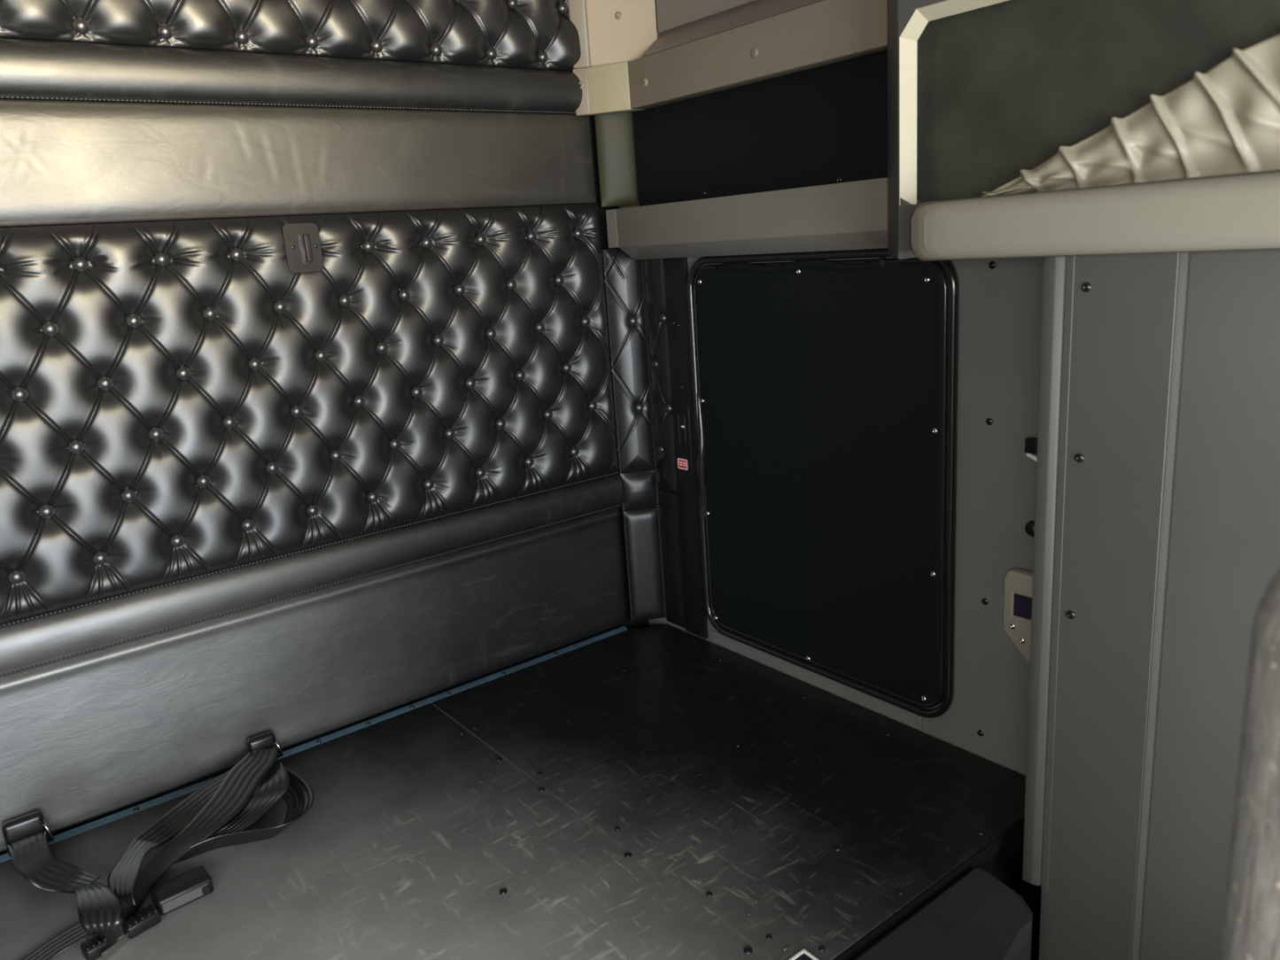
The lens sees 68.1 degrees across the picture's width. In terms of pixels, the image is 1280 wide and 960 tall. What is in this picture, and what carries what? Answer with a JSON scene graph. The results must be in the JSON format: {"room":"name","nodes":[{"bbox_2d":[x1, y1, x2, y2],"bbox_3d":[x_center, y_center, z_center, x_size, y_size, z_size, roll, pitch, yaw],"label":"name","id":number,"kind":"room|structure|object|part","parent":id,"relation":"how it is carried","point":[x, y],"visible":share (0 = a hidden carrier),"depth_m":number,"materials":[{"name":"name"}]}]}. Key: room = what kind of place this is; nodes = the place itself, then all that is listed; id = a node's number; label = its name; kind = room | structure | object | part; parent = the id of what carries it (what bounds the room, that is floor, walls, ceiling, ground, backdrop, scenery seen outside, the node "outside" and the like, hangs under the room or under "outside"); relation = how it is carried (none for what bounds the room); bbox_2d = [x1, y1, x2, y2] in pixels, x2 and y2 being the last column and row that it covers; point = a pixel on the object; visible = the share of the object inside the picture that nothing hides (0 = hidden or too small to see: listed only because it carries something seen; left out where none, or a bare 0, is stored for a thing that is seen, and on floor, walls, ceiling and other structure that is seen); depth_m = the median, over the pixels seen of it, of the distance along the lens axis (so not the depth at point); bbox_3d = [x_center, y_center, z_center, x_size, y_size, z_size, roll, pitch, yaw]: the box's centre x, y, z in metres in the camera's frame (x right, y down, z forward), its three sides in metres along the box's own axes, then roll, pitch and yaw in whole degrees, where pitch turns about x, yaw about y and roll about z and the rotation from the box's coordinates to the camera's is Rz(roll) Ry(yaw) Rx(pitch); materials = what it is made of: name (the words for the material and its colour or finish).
{"room":"vehicle interior","nodes":[
{"label":"vehicle interior","id":0,"kind":"room"},
{"bbox_2d":[0,115,649,855],"bbox_3d":[-0.886,-0.072,1.637,2.550,2.300,0.050,-14,18,-36],"label":"wall","id":1,"kind":"structure","parent":0,"point":[602,217],"depth_m":2.09,"materials":[{"name":"black plastic"}]},
{"bbox_2d":[0,0,581,70],"bbox_3d":[-0.694,-0.940,1.547,1.440,0.442,0.051,-14,18,-36],"label":"tufted wall panel","id":2,"kind":"object","parent":1,"relation":"attached to","point":[514,34],"visible":0.99,"depth_m":1.67,"materials":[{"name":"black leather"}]},
{"bbox_2d":[0,38,581,114],"bbox_3d":[-0.678,-0.685,1.613,1.438,0.084,0.046,-14,18,-36],"label":"roll","id":3,"kind":"object","parent":1,"relation":"attached to","point":[29,69],"visible":0.99,"depth_m":1.62,"materials":[{"name":"black leather"}]},
{"bbox_2d":[0,99,596,227],"bbox_3d":[-0.673,-0.555,1.653,1.440,0.183,0.030,-14,18,-36],"label":"panel","id":4,"kind":"object","parent":1,"relation":"attached to","point":[62,162],"visible":1,"depth_m":1.66,"materials":[{"name":"leather"}]},
{"bbox_2d":[0,203,618,627],"bbox_3d":[-0.637,-0.168,1.743,1.444,0.613,0.051,-14,18,-36],"label":"tufted wall panel","id":5,"kind":"object","parent":1,"relation":"attached to","point":[178,402],"visible":1,"depth_m":1.70,"materials":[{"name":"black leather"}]},
{"bbox_2d":[280,223,323,273],"bbox_3d":[-0.601,-0.414,1.690,0.063,0.085,0.014,-14,18,-36],"label":"latch plate","id":6,"kind":"object","parent":5,"relation":"attached to","point":[301,241],"visible":1,"depth_m":1.69,"materials":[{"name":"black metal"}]},
{"bbox_2d":[0,473,624,675],"bbox_3d":[-0.617,0.168,1.832,1.442,0.080,0.041,-14,18,-36],"label":"roll","id":7,"kind":"object","parent":1,"relation":"attached to","point":[39,640],"visible":1,"depth_m":1.77,"materials":[{"name":"black leather"}]},
{"bbox_2d":[0,506,627,852],"bbox_3d":[-0.609,0.351,1.879,1.436,0.298,0.034,-14,18,-36],"label":"panel","id":8,"kind":"object","parent":1,"relation":"attached to","point":[87,735],"visible":0.98,"depth_m":1.81,"materials":[{"name":"black leather"}]},
{"bbox_2d":[0,626,627,863],"bbox_3d":[-0.881,0.581,1.692,2.155,0.007,0.011,-14,18,-36],"label":"trim","id":9,"kind":"structure","parent":1,"relation":"attached to","point":[83,828],"depth_m":1.90,"materials":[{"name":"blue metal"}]},
{"bbox_2d":[593,110,638,207],"bbox_3d":[-0.049,-0.736,2.067,0.092,0.264,0.022,-7,14,-10],"label":"cushion","id":10,"kind":"object","parent":1,"relation":"attached to","point":[615,137],"visible":0.64,"depth_m":2.07,"materials":[{"name":"leather"}]},
{"bbox_2d":[601,248,666,622],"bbox_3d":[-0.009,-0.086,2.225,0.090,0.894,0.031,-7,14,-10],"label":"padded corner panel","id":11,"kind":"object","parent":1,"relation":"attached to","point":[624,281],"visible":0.98,"depth_m":2.21,"materials":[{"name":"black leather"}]},
{"bbox_2d":[619,0,1044,776],"bbox_3d":[1.005,-0.051,1.022,0.101,2.300,3.230,-14,18,-36],"label":"wall","id":12,"kind":"structure","parent":0,"point":[1000,306],"depth_m":1.55,"materials":[{"name":"grey plastic"}]},
{"bbox_2d":[642,258,685,628],"bbox_3d":[0.052,-0.118,2.189,0.016,0.979,0.076,-14,18,-36],"label":"strip","id":13,"kind":"object","parent":12,"relation":"attached to","point":[653,268],"visible":0.81,"depth_m":2.18,"materials":[{"name":"black plastic"}]},
{"bbox_2d":[677,457,687,470],"bbox_3d":[0.097,-0.036,2.154,0.001,0.024,0.034,-14,18,-36],"label":"sticker","id":14,"kind":"object","parent":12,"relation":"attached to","point":[682,463],"visible":1,"depth_m":2.15,"materials":[{"name":"red paper"}]},
{"bbox_2d":[678,459,686,468],"bbox_3d":[0.097,-0.036,2.154,0.001,0.018,0.027,-14,18,-36],"label":"print","id":15,"kind":"object","parent":14,"relation":"attached to","point":[682,463],"depth_m":2.15},
{"bbox_2d":[662,257,708,639],"bbox_3d":[0.100,-0.105,2.130,0.013,0.980,0.074,-14,18,-36],"label":"vertical trim strip","id":16,"kind":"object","parent":12,"relation":"attached to","point":[675,269],"depth_m":2.13,"materials":[{"name":"black plastic"}]},
{"bbox_3d":[0.100,-0.100,2.126,0.003,0.140,0.039,-14,18,-36],"label":"latch rail","id":17,"kind":"part","parent":16,"relation":"part of","materials":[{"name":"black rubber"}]},
{"bbox_2d":[567,0,887,116],"bbox_3d":[0.142,-0.977,1.683,0.134,0.514,0.794,-14,18,-36],"label":"trim","id":18,"kind":"structure","parent":12,"relation":"attached to","point":[624,65],"depth_m":1.80,"materials":[{"name":"beige plastic"}]},
{"bbox_3d":[-0.043,-1.073,1.925,0.147,0.420,0.029,0,15,17],"label":"corner plate","id":19,"kind":"part","parent":18,"relation":"part of","materials":[{"name":"beige plastic"}]},
{"bbox_3d":[0.221,-0.836,1.676,0.055,0.046,0.644,-14,18,-36],"label":"sill","id":20,"kind":"part","parent":18,"relation":"part of","materials":[{"name":"brown plastic"}]},
{"bbox_2d":[633,50,887,206],"bbox_3d":[0.222,-0.646,1.779,0.011,0.204,0.746,-14,18,-36],"label":"panel","id":21,"kind":"object","parent":12,"relation":"attached to","point":[827,124],"visible":0.96,"depth_m":1.75,"materials":[{"name":"black plastic"}]},
{"bbox_2d":[711,630,922,730],"bbox_3d":[0.346,0.409,1.985,0.005,0.030,0.580,-14,18,-36],"label":"trim","id":22,"kind":"structure","parent":12,"relation":"attached to","point":[915,721],"depth_m":1.94,"materials":[{"name":"grey plastic"}]},
{"bbox_2d":[686,248,959,718],"bbox_3d":[0.326,-0.012,1.849,0.024,0.846,0.660,-14,18,-36],"label":"panel","id":23,"kind":"object","parent":12,"relation":"attached to","point":[825,392],"visible":0.96,"depth_m":1.79,"materials":[{"name":"black plastic"}]},
{"bbox_2d":[832,816,1024,959],"bbox_3d":[-0.194,0.748,0.900,2.246,0.020,0.003,-14,18,-36],"label":"trim","id":24,"kind":"structure","parent":12,"relation":"attached to","point":[867,941],"depth_m":1.35,"materials":[{"name":"black metal"}]},
{"bbox_2d":[853,830,1041,959],"bbox_3d":[-0.187,0.987,0.973,2.245,0.481,0.020,-14,18,-36],"label":"trim","id":25,"kind":"structure","parent":12,"relation":"attached to","point":[1005,864],"depth_m":1.51,"materials":[{"name":"black plastic"}]},
{"bbox_2d":[0,703,771,959],"bbox_3d":[-0.762,0.727,1.132,1.631,0.022,1.060,-14,18,-36],"label":"floor panel","id":26,"kind":"object","parent":25,"relation":"on","point":[417,840],"visible":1,"depth_m":1.45,"materials":[{"name":"black metal"}]},
{"bbox_2d":[1,810,213,959],"bbox_3d":[-0.879,0.611,1.443,0.357,0.072,0.388,-14,18,-36],"label":"belt","id":27,"kind":"object","parent":26,"relation":"on","point":[27,840],"visible":1,"depth_m":1.44,"materials":[{"name":"fabric"}]},
{"bbox_2d":[80,731,314,959],"bbox_3d":[-0.707,0.574,1.548,0.257,0.066,0.505,3,16,25],"label":"belt","id":28,"kind":"object","parent":26,"relation":"on","point":[198,818],"visible":1,"depth_m":1.57,"materials":[{"name":"fabric"}]},
{"bbox_2d":[431,624,1025,959],"bbox_3d":[0.121,0.498,1.787,0.613,0.021,1.060,-14,18,-36],"label":"floor panel","id":29,"kind":"object","parent":25,"relation":"on","point":[738,780],"visible":1,"depth_m":1.64,"materials":[{"name":"black metal"}]},
{"bbox_2d":[788,948,818,959],"bbox_3d":[0.198,0.629,1.213,0.072,0.003,0.034,-14,18,-36],"label":"sticker","id":30,"kind":"object","parent":29,"relation":"attached to","point":[804,957],"depth_m":1.23,"materials":[{"name":"white paper"}]},
{"bbox_2d":[1003,567,1032,663],"bbox_3d":[0.624,0.221,1.525,0.027,0.151,0.074,-14,18,-36],"label":"outlet box","id":31,"kind":"object","parent":12,"relation":"attached to","point":[1018,582],"visible":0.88,"depth_m":1.52,"materials":[{"name":"beige plastic"}]},
{"bbox_2d":[1013,593,1031,620],"bbox_3d":[0.616,0.203,1.512,0.003,0.038,0.040,-14,18,-36],"label":"socket","id":32,"kind":"object","parent":31,"relation":"attached to","point":[1022,602],"depth_m":1.51,"materials":[{"name":"black plastic"}]},
{"bbox_2d":[1024,380,1039,564],"bbox_3d":[0.619,0.037,1.476,0.018,0.440,0.040,-14,18,-36],"label":"channel","id":33,"kind":"object","parent":12,"relation":"attached to","point":[1030,443],"visible":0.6,"depth_m":1.46,"materials":[{"name":"grey plastic"}]},
{"bbox_3d":[0.619,0.078,1.493,0.014,0.026,0.026,-14,18,-36],"label":"knob","id":34,"kind":"part","parent":33,"relation":"part of","materials":[{"name":"black plastic"}]},
{"bbox_2d":[886,0,1279,260],"bbox_3d":[0.637,-0.675,1.004,0.227,0.834,1.004,-14,18,-36],"label":"upper cabinet","id":35,"kind":"object","parent":12,"relation":"attached to","point":[981,93],"visible":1,"depth_m":1.17,"materials":[{"name":"grey plastic"}]},
{"bbox_2d":[605,177,888,259],"bbox_3d":[0.185,-0.489,1.823,0.060,0.110,0.760,-14,18,-36],"label":"shelf edge","id":36,"kind":"object","parent":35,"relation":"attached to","point":[849,215],"visible":0.86,"depth_m":1.74,"materials":[{"name":"grey plastic"}]},
{"bbox_3d":[0.380,-0.747,1.358,0.189,0.832,0.120,-14,18,-36],"label":"panel","id":37,"kind":"part","parent":35,"relation":"part of","materials":[{"name":"grey plastic"}]},
{"bbox_3d":[0.620,-0.662,0.929,0.036,0.820,0.864,-14,18,-36],"label":"frame","id":38,"kind":"part","parent":35,"relation":"part of","materials":[{"name":"grey plastic"}]},
{"bbox_3d":[0.631,-0.279,0.986,0.036,0.078,0.861,-14,18,-36],"label":"rail","id":39,"kind":"part","parent":35,"relation":"part of","materials":[{"name":"grey plastic"}]},
{"bbox_2d":[981,33,1279,196],"bbox_3d":[0.649,-0.438,0.964,0.027,0.237,0.674,-14,18,-36],"label":"fabric","id":40,"kind":"object","parent":35,"relation":"in","point":[1225,120],"visible":0.91,"depth_m":1.04,"materials":[{"name":"fabric"}]},
{"bbox_3d":[0.204,1.311,0.649,2.550,0.039,3.340,-14,18,-36],"label":"floor","id":41,"kind":"structure","parent":0,"visible":0},
{"bbox_2d":[853,868,1032,959],"bbox_3d":[0.027,0.952,1.022,1.352,0.494,0.138,-14,18,-36],"label":"carpeted step","id":42,"kind":"structure","parent":41,"relation":"on","point":[978,917],"depth_m":1.28,"materials":[{"name":"grey carpet"}]},
{"bbox_2d":[1022,249,1279,959],"bbox_3d":[0.828,0.409,1.161,0.197,1.366,0.643,-14,18,-36],"label":"cabinet","id":43,"kind":"object","parent":41,"relation":"on","point":[1157,539],"visible":0.91,"depth_m":1.18,"materials":[{"name":"grey plastic"}]},
{"bbox_3d":[0.557,0.156,1.296,0.031,0.904,0.025,-14,18,-36],"label":"post","id":44,"kind":"part","parent":43,"relation":"part of","materials":[{"name":"grey plastic"}]},
{"bbox_3d":[0.624,0.389,1.294,0.022,1.364,0.132,-14,18,-36],"label":"panel","id":45,"kind":"part","parent":43,"relation":"part of","materials":[{"name":"grey plastic"}]},
{"bbox_3d":[0.814,0.436,1.055,0.022,1.364,0.486,-14,18,-36],"label":"door","id":46,"kind":"part","parent":43,"relation":"part of","materials":[{"name":"grey plastic"}]},
{"bbox_2d":[1218,570,1279,959],"bbox_3d":[0.797,0.625,0.523,0.604,1.265,0.745,-14,18,-36],"label":"seat","id":47,"kind":"object","parent":41,"relation":"on","point":[1251,925],"visible":1,"depth_m":0.52,"materials":[{"name":"grey fabric"}]}
]}

